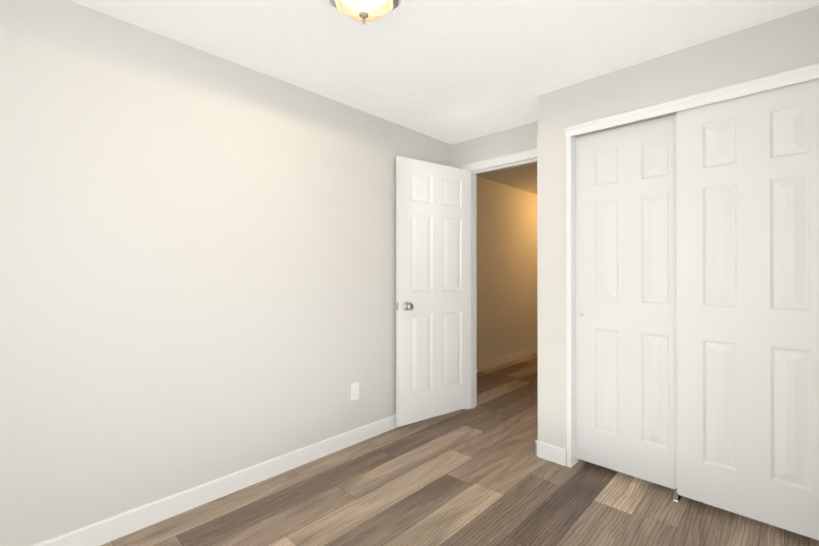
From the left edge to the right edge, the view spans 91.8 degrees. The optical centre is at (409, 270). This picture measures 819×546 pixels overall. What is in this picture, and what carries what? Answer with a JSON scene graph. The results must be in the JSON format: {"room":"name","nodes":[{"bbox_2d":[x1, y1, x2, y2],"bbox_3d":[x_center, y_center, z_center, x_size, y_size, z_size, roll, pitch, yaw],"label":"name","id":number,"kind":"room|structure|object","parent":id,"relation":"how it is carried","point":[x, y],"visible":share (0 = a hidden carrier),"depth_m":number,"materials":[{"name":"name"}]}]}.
{"room":"empty bedroom","nodes":[
{"label":"empty bedroom","id":0,"kind":"room"},
{"bbox_2d":[0,0,463,545],"bbox_3d":[-0.838,0.032,2.402,0.150,2.350,3.640,0,0,44],"label":"wall","id":1,"kind":"structure","parent":0,"point":[196,266],"depth_m":1.95,"materials":[{"name":"white paint"}]},
{"bbox_2d":[33,414,397,545],"bbox_3d":[-0.777,1.156,2.340,0.040,0.100,3.400,0,0,44],"label":"baseboard","id":2,"kind":"structure","parent":1,"relation":"attached to","point":[104,531],"depth_m":2.06,"materials":[{"name":"white wood"}]},
{"bbox_2d":[351,382,358,400],"bbox_3d":[-0.380,0.845,2.779,0.008,0.115,0.070,0,0,44],"label":"electrical outlet","id":3,"kind":"object","parent":1,"relation":"attached to","point":[354,391],"visible":1,"depth_m":2.77,"materials":[{"name":"white plastic"}]},
{"bbox_2d":[70,0,818,193],"bbox_3d":[2.004,-1.169,3.839,3.240,0.060,9.640,0,0,44],"label":"ceiling","id":4,"kind":"structure","parent":0,"point":[451,72],"depth_m":2.00,"materials":[{"name":"white paint"}]},
{"bbox_2d":[330,0,398,24],"bbox_3d":[-0.188,-1.079,1.631,0.292,0.134,0.292,0,0,44],"label":"ceiling light","id":5,"kind":"object","parent":4,"relation":"attached to","point":[363,11],"visible":1,"depth_m":1.62,"materials":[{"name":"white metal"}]},
{"bbox_2d":[100,353,818,545],"bbox_3d":[2.004,1.241,3.832,3.240,0.060,9.640,0,0,44],"label":"floor","id":6,"kind":"structure","parent":0,"point":[480,474],"depth_m":2.07,"materials":[{"name":"wood"}]},
{"bbox_2d":[672,488,681,502],"bbox_3d":[1.425,1.182,2.110,0.028,0.047,0.102,0,0,44],"label":"floor guide","id":7,"kind":"object","parent":6,"relation":"on","point":[676,497],"visible":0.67,"depth_m":2.08,"materials":[{"name":"silver metal"}]},
{"bbox_2d":[464,123,531,363],"bbox_3d":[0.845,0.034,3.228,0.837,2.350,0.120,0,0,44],"label":"wall","id":8,"kind":"structure","parent":0,"point":[504,212],"depth_m":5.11,"materials":[{"name":"white paint"}]},
{"bbox_2d":[396,156,470,426],"bbox_3d":[0.217,0.154,3.214,0.762,2.030,0.035,0,0,-36],"label":"door leaf","id":9,"kind":"structure","parent":8,"relation":"in","point":[433,285],"depth_m":3.17,"materials":[{"name":"white wood"}]},
{"bbox_2d":[396,302,413,309],"bbox_3d":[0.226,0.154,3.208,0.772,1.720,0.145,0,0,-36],"label":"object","id":10,"kind":"structure","parent":9,"relation":"attached to","point":[408,306],"depth_m":2.99,"materials":[{"name":"silver metal"}]},
{"bbox_2d":[461,148,536,409],"bbox_3d":[0.834,0.138,3.238,0.904,2.143,0.154,0,0,44],"label":"door frame","id":11,"kind":"structure","parent":8,"relation":"attached to","point":[474,274],"depth_m":3.48,"materials":[{"name":"white wood"}]},
{"bbox_2d":[477,346,537,371],"bbox_3d":[2.140,1.167,6.136,0.013,0.100,5.880,0,0,44],"label":"baseboard","id":12,"kind":"structure","parent":8,"relation":"attached to","point":[482,366],"depth_m":5.21,"materials":[{"name":"white"}]},
{"bbox_2d":[532,91,551,444],"bbox_3d":[3.134,0.039,4.910,0.150,2.350,6.526,0,0,44],"label":"wall","id":13,"kind":"structure","parent":0,"point":[541,128],"depth_m":2.56,"materials":[{"name":"white paint"}]},
{"bbox_2d":[535,439,556,457],"bbox_3d":[0.966,1.158,2.736,0.013,0.100,0.419,0,0,44],"label":"baseboard","id":14,"kind":"structure","parent":13,"relation":"attached to","point":[541,448],"depth_m":2.55,"materials":[{"name":"white wood"}]},
{"bbox_2d":[552,5,818,448],"bbox_3d":[1.464,0.031,2.075,1.350,2.350,0.120,0,0,44],"label":"wall","id":15,"kind":"structure","parent":0,"point":[791,41],"depth_m":2.15,"materials":[{"name":"white paint"}]},
{"bbox_2d":[566,135,578,467],"bbox_3d":[1.449,0.176,2.082,1.206,2.060,0.130,0,0,44],"label":"door frame","id":16,"kind":"structure","parent":15,"relation":"attached to","point":[572,460],"depth_m":2.45,"materials":[{"name":"white wood"}]},
{"bbox_2d":[564,63,818,136],"bbox_3d":[1.403,-0.858,2.036,1.218,0.058,0.026,0,0,44],"label":"trim","id":17,"kind":"structure","parent":15,"relation":"attached to","point":[787,78],"depth_m":1.97,"materials":[{"name":"white wood"}]},
{"bbox_2d":[574,78,818,539],"bbox_3d":[1.453,0.164,2.085,1.149,2.013,0.096,0,0,44],"label":"closet doors","id":18,"kind":"structure","parent":15,"relation":"in","point":[697,303],"depth_m":1.99,"materials":[{"name":"white wood"}]}
]}

